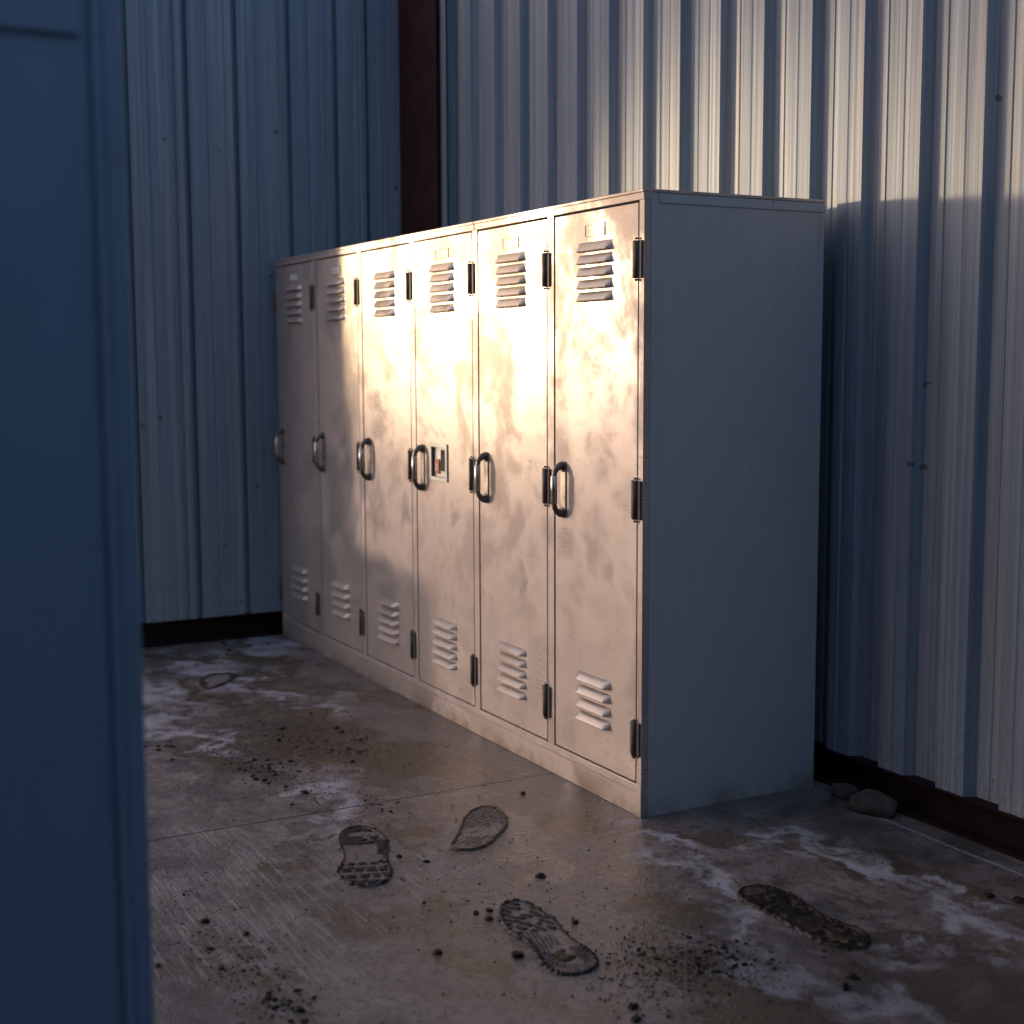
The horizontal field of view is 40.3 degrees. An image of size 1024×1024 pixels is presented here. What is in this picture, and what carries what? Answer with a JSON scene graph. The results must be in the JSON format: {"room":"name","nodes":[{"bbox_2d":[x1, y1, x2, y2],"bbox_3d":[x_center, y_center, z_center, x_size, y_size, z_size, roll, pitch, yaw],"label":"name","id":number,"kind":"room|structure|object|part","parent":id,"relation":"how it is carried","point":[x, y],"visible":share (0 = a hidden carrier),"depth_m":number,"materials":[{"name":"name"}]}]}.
{"room":"changing room","nodes":[
{"label":"changing room","id":0,"kind":"room"},
{"bbox_2d":[120,0,400,622],"bbox_3d":[-1.156,-1.150,6.676,1.418,3.282,0.035,-4,7,-28],"label":"wall","id":1,"kind":"structure","parent":0,"point":[246,121],"depth_m":6.57,"materials":[{"name":"metal"}]},
{"bbox_2d":[141,610,282,648],"bbox_3d":[-1.433,0.559,6.711,2.060,0.116,0.058,-4,7,-28],"label":"trim","id":2,"kind":"structure","parent":1,"relation":"attached to","point":[247,625],"depth_m":6.72,"materials":[{"name":"red metal"}]},
{"bbox_2d":[142,634,1023,1023],"bbox_3d":[-1.736,1.263,1.498,7.800,0.150,9.140,-4,7,-28],"label":"floor","id":3,"kind":"structure","parent":0,"point":[187,807],"depth_m":3.58,"materials":[{"name":"concrete"}]},
{"bbox_2d":[0,0,154,1023],"bbox_3d":[-0.981,0.211,2.082,0.694,1.808,1.049,-4,7,-28],"label":"door","id":4,"kind":"structure","parent":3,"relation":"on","point":[76,936],"depth_m":1.71,"materials":[{"name":"blue paint"}]},
{"bbox_3d":[-0.728,0.197,2.217,0.032,1.804,1.049,-4,7,-28],"label":"cabinet frame","id":5,"kind":"part","parent":4,"relation":"part of","materials":[{"name":"blue paint"}]},
{"bbox_2d":[199,917,209,923],"bbox_3d":[-0.736,0.977,3.342,0.028,0.010,0.022,3,7,31],"label":"clod","id":6,"kind":"object","parent":3,"relation":"on","point":[205,920],"visible":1,"depth_m":3.34,"materials":[{"name":"brown soil"}]},
{"bbox_2d":[199,672,235,688],"bbox_3d":[-1.241,0.706,5.857,0.147,0.006,0.294,0,6,-2],"label":"footprints","id":7,"kind":"object","parent":3,"relation":"on","point":[212,680],"visible":1,"depth_m":5.88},
{"bbox_2d":[271,1004,278,1009],"bbox_3d":[-0.492,1.026,2.898,0.017,0.006,0.020,3,7,28],"label":"clod","id":8,"kind":"object","parent":3,"relation":"on","point":[276,1006],"visible":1,"depth_m":2.89,"materials":[{"name":"brown soil"}]},
{"bbox_2d":[294,1006,304,1011],"bbox_3d":[-0.438,1.026,2.883,0.025,0.010,0.018,4,7,33],"label":"clod","id":9,"kind":"object","parent":3,"relation":"on","point":[297,1008],"visible":1,"depth_m":2.88,"materials":[{"name":"brown soil"}]},
{"bbox_2d":[300,1018,308,1022],"bbox_3d":[-0.422,1.033,2.837,0.018,0.005,0.018,-5,8,-35],"label":"clod","id":10,"kind":"object","parent":3,"relation":"on","point":[303,1020],"visible":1,"depth_m":2.83,"materials":[{"name":"brown soil"}]},
{"bbox_2d":[335,825,392,887],"bbox_3d":[-0.402,0.926,3.786,0.154,0.010,0.478,-1,6,-7],"label":"footprints","id":11,"kind":"object","parent":3,"relation":"on","point":[365,863],"visible":1,"depth_m":3.77,"materials":[{"name":"soil"}]},
{"bbox_2d":[433,948,442,954],"bbox_3d":[-0.169,0.995,3.162,0.023,0.009,0.021,6,9,44],"label":"clod","id":12,"kind":"object","parent":3,"relation":"on","point":[438,951],"visible":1,"depth_m":3.16,"materials":[{"name":"brown soil"}]},
{"bbox_2d":[449,805,508,850],"bbox_3d":[-0.085,0.903,4.003,0.144,0.008,0.389,1,6,7],"label":"footprints","id":13,"kind":"object","parent":3,"relation":"on","point":[478,828],"visible":1,"depth_m":4.00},
{"bbox_2d":[484,915,493,919],"bbox_3d":[-0.055,0.974,3.353,0.025,0.007,0.021,5,8,38],"label":"clod","id":14,"kind":"object","parent":3,"relation":"on","point":[488,917],"visible":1,"depth_m":3.35,"materials":[{"name":"brown soil"}]},
{"bbox_2d":[511,950,524,957],"bbox_3d":[0.012,0.994,3.143,0.028,0.012,0.030,-2,7,-17],"label":"clod","id":15,"kind":"object","parent":3,"relation":"on","point":[516,954],"visible":1,"depth_m":3.13,"materials":[{"name":"brown soil"}]},
{"bbox_2d":[535,872,545,878],"bbox_3d":[0.074,0.943,3.624,0.026,0.010,0.028,-4,7,-29],"label":"clod","id":16,"kind":"object","parent":3,"relation":"on","point":[539,875],"visible":1,"depth_m":3.62,"materials":[{"name":"black soil"}]},
{"bbox_2d":[273,188,824,818],"bbox_3d":[-0.112,-0.166,5.503,0.694,1.808,3.156,-4,7,-28],"label":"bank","id":17,"kind":"object","parent":3,"relation":"on","point":[549,476],"visible":1,"depth_m":4.32,"materials":[{"name":"paint"}]},
{"bbox_3d":[-1.107,-0.315,6.655,0.043,0.178,0.035,-4,7,-28],"label":"handle","id":18,"kind":"part","parent":17,"relation":"part of","materials":[{"name":"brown metal"}]},
{"bbox_2d":[285,284,301,322],"bbox_3d":[-1.007,-0.958,6.423,0.019,0.175,0.190,-4,7,-28],"label":"vent","id":19,"kind":"object","parent":17,"relation":"attached to","point":[293,298],"depth_m":6.41,"materials":[{"name":"metal"}]},
{"bbox_3d":[-0.990,-0.305,6.503,0.018,1.671,0.471,-4,7,-28],"label":"locker door","id":20,"kind":"part","parent":17,"relation":"part of","materials":[{"name":"paint"}]},
{"bbox_2d":[290,564,307,600],"bbox_3d":[-1.003,0.331,6.563,0.023,0.151,0.190,-4,7,-28],"label":"vent","id":21,"kind":"object","parent":17,"relation":"attached to","point":[299,577],"depth_m":6.55,"materials":[{"name":"metal"}]},
{"bbox_3d":[-0.854,-0.265,6.191,0.043,0.178,0.035,-4,7,-28],"label":"handle","id":22,"kind":"part","parent":17,"relation":"part of","materials":[{"name":"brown metal"}]},
{"bbox_2d":[325,278,344,319],"bbox_3d":[-0.758,-0.909,5.965,0.019,0.175,0.190,-4,7,-28],"label":"vent","id":23,"kind":"object","parent":17,"relation":"attached to","point":[335,287],"depth_m":5.95,"materials":[{"name":"metal"}]},
{"bbox_3d":[-0.740,-0.256,6.044,0.018,1.671,0.471,-4,7,-28],"label":"locker door","id":24,"kind":"part","parent":17,"relation":"part of","materials":[{"name":"paint"}]},
{"bbox_2d":[330,579,349,618],"bbox_3d":[-0.754,0.380,6.105,0.023,0.151,0.190,-4,7,-28],"label":"vent","id":25,"kind":"object","parent":17,"relation":"attached to","point":[340,588],"depth_m":6.09,"materials":[{"name":"metal"}]},
{"bbox_3d":[-0.605,-0.216,5.732,0.043,0.178,0.035,-4,7,-28],"label":"handle","id":26,"kind":"part","parent":17,"relation":"part of","materials":[{"name":"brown metal"}]},
{"bbox_2d":[373,270,394,316],"bbox_3d":[-0.508,-0.860,5.507,0.019,0.175,0.190,-4,7,-28],"label":"vent","id":27,"kind":"object","parent":17,"relation":"attached to","point":[383,280],"depth_m":5.50,"materials":[{"name":"metal"}]},
{"bbox_2d":[377,596,398,644],"bbox_3d":[-0.505,0.438,5.647,0.023,0.171,0.190,-4,7,-28],"label":"vent","id":28,"kind":"object","parent":17,"relation":"attached to","point":[388,606],"depth_m":5.64,"materials":[{"name":"metal"}]},
{"bbox_3d":[-0.491,-0.207,5.586,0.018,1.671,0.471,-4,7,-28],"label":"locker door","id":29,"kind":"part","parent":17,"relation":"part of","materials":[{"name":"paint"}]},
{"bbox_3d":[-0.355,-0.167,5.274,0.043,0.178,0.035,-4,7,-28],"label":"handle","id":30,"kind":"part","parent":17,"relation":"part of","materials":[{"name":"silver metal"}]},
{"bbox_2d":[429,443,447,481],"bbox_3d":[-0.264,-0.184,5.157,0.022,0.138,0.148,-4,7,-28],"label":"latch","id":31,"kind":"object","parent":17,"relation":"on","point":[438,452],"depth_m":5.17,"materials":[{"name":"metal"}]},
{"bbox_2d":[428,262,453,312],"bbox_3d":[-0.259,-0.811,5.048,0.019,0.175,0.190,-4,7,-28],"label":"vent","id":32,"kind":"object","parent":17,"relation":"attached to","point":[440,274],"depth_m":5.04,"materials":[{"name":"metal"}]},
{"bbox_2d":[431,616,456,669],"bbox_3d":[-0.255,0.486,5.189,0.023,0.171,0.190,-4,7,-28],"label":"vent","id":33,"kind":"object","parent":17,"relation":"attached to","point":[444,628],"depth_m":5.18,"materials":[{"name":"metal"}]},
{"bbox_3d":[-0.242,-0.158,5.128,0.018,1.671,0.471,-4,7,-28],"label":"locker door","id":34,"kind":"part","parent":17,"relation":"part of","materials":[{"name":"paint"}]},
{"bbox_3d":[-0.362,-0.148,5.363,0.032,1.804,3.145,-4,7,-28],"label":"cabinet frame","id":35,"kind":"part","parent":17,"relation":"part of","materials":[{"name":"paint"}]},
{"bbox_3d":[-0.106,-0.118,4.816,0.043,0.178,0.035,-4,7,-28],"label":"handle","id":36,"kind":"part","parent":17,"relation":"part of","materials":[{"name":"silver metal"}]},
{"bbox_2d":[495,251,524,307],"bbox_3d":[-0.010,-0.762,4.590,0.019,0.175,0.190,-4,7,-28],"label":"vent","id":37,"kind":"object","parent":17,"relation":"attached to","point":[509,265],"depth_m":4.58,"materials":[{"name":"metal"}]},
{"bbox_2d":[496,640,525,699],"bbox_3d":[-0.006,0.535,4.731,0.023,0.171,0.190,-4,7,-28],"label":"vent","id":38,"kind":"object","parent":17,"relation":"attached to","point":[510,654],"depth_m":4.72,"materials":[{"name":"metal"}]},
{"bbox_3d":[0.008,-0.109,4.669,0.018,1.671,0.471,-4,7,-28],"label":"locker door","id":39,"kind":"part","parent":17,"relation":"part of","materials":[{"name":"paint"}]},
{"bbox_3d":[-0.096,-1.061,5.410,0.654,0.010,3.144,-4,7,-28],"label":"panel","id":40,"kind":"part","parent":17,"relation":"part of","materials":[{"name":"paint"}]},
{"bbox_3d":[0.143,-0.069,4.357,0.043,0.178,0.035,-4,7,-28],"label":"handle","id":41,"kind":"part","parent":17,"relation":"part of","materials":[{"name":"silver metal"}]},
{"bbox_2d":[575,670,610,730],"bbox_3d":[0.243,0.576,4.272,0.023,0.151,0.190,-4,7,-28],"label":"vent","id":42,"kind":"object","parent":17,"relation":"attached to","point":[592,687],"depth_m":4.26,"materials":[{"name":"metal"}]},
{"bbox_2d":[576,239,611,301],"bbox_3d":[0.239,-0.713,4.132,0.019,0.175,0.190,-4,7,-28],"label":"vent","id":43,"kind":"object","parent":17,"relation":"attached to","point":[593,256],"depth_m":4.12,"materials":[{"name":"metal"}]},
{"bbox_3d":[0.256,-0.061,4.214,0.018,1.671,0.466,-4,7,-28],"label":"locker door","id":44,"kind":"part","parent":17,"relation":"part of","materials":[{"name":"paint"}]},
{"bbox_3d":[0.664,-0.016,4.148,0.626,1.798,0.018,-4,7,-28],"label":"panel","id":45,"kind":"part","parent":17,"relation":"part of","materials":[{"name":"paint"}]},
{"bbox_2d":[498,898,599,975],"bbox_3d":[0.073,0.983,3.253,0.136,0.010,0.450,-3,7,-22],"label":"footprints","id":46,"kind":"object","parent":3,"relation":"on","point":[560,953],"visible":1,"depth_m":3.23,"materials":[{"name":"soil"}]},
{"bbox_2d":[152,651,1013,1023],"bbox_3d":[-0.487,0.905,4.011,2.288,0.004,5.075,-6,9,-43],"label":"gravel","id":47,"kind":"structure","parent":3,"relation":"on","point":[312,743],"depth_m":3.25,"materials":[{"name":"black gravel"}]},
{"bbox_2d":[627,1002,638,1010],"bbox_3d":[0.251,1.021,2.890,0.023,0.013,0.026,5,8,38],"label":"clod","id":48,"kind":"object","parent":3,"relation":"on","point":[632,1006],"visible":1,"depth_m":2.88,"materials":[{"name":"brown soil"}]},
{"bbox_2d":[630,1015,641,1022],"bbox_3d":[0.253,1.028,2.836,0.025,0.010,0.019,-2,7,-17],"label":"clod","id":49,"kind":"object","parent":3,"relation":"on","point":[635,1018],"visible":1,"depth_m":2.83,"materials":[{"name":"brown soil"}]},
{"bbox_2d":[737,883,872,950],"bbox_3d":[0.698,0.968,3.360,0.141,0.011,0.435,-4,7,-28],"label":"footprints","id":50,"kind":"object","parent":3,"relation":"on","point":[793,912],"visible":1,"depth_m":3.34,"materials":[{"name":"soil"}]},
{"bbox_2d":[839,982,849,990],"bbox_3d":[0.710,1.009,2.980,0.023,0.012,0.039,1,6,11],"label":"clod","id":51,"kind":"object","parent":3,"relation":"on","point":[844,986],"visible":1,"depth_m":2.97,"materials":[{"name":"brown soil"}]},
{"bbox_2d":[831,783,859,799],"bbox_3d":[1.020,0.853,4.275,0.069,0.039,0.102,-4,7,-28],"label":"stone","id":52,"kind":"object","parent":3,"relation":"on","point":[843,791],"visible":0.84,"depth_m":4.25,"materials":[{"name":"grey stone"}]},
{"bbox_2d":[845,973,859,980],"bbox_3d":[0.738,1.005,3.026,0.033,0.010,0.020,5,8,40],"label":"clod","id":53,"kind":"object","parent":3,"relation":"on","point":[852,976],"visible":1,"depth_m":3.02,"materials":[{"name":"brown soil"}]},
{"bbox_2d":[848,789,898,818],"bbox_3d":[1.070,0.856,4.128,0.152,0.064,0.100,6,9,44],"label":"stone","id":54,"kind":"object","parent":3,"relation":"on","point":[872,802],"visible":1,"depth_m":4.09,"materials":[{"name":"grey stone"}]},
{"bbox_2d":[983,892,994,897],"bbox_3d":[1.188,0.953,3.480,0.025,0.012,0.026,-6,8,-40],"label":"clod","id":55,"kind":"object","parent":3,"relation":"on","point":[986,894],"visible":1,"depth_m":3.47,"materials":[{"name":"black soil"}]},
{"bbox_2d":[1011,896,1023,904],"bbox_3d":[1.251,0.956,3.444,0.034,0.012,0.038,-1,6,-7],"label":"clod","id":56,"kind":"object","parent":3,"relation":"on","point":[1017,899],"visible":1,"depth_m":3.44,"materials":[{"name":"brown soil"}]},
{"bbox_2d":[437,0,1023,818],"bbox_3d":[1.149,-0.861,3.988,0.035,3.292,6.516,-4,7,-28],"label":"wall","id":57,"kind":"structure","parent":0,"point":[905,117],"depth_m":4.15,"materials":[{"name":"grey metal"}]},
{"bbox_2d":[367,0,447,241],"bbox_3d":[-0.453,-1.166,6.792,0.514,3.280,0.154,5,8,39],"label":"trim","id":58,"kind":"structure","parent":57,"relation":"attached to","point":[382,15],"depth_m":6.84,"materials":[{"name":"metal"}]},
{"bbox_2d":[398,0,438,235],"bbox_3d":[-0.437,-1.107,6.804,0.036,3.400,0.417,-4,7,-28],"label":"steel column","id":59,"kind":"structure","parent":57,"relation":"attached to","point":[417,19],"depth_m":6.69,"materials":[{"name":"red metal"}]},
{"bbox_2d":[813,739,1023,861],"bbox_3d":[1.088,0.818,4.279,0.060,0.107,6.600,-4,7,-28],"label":"trim","id":60,"kind":"structure","parent":57,"relation":"attached to","point":[980,821],"depth_m":4.06,"materials":[{"name":"red metal"}]}
]}

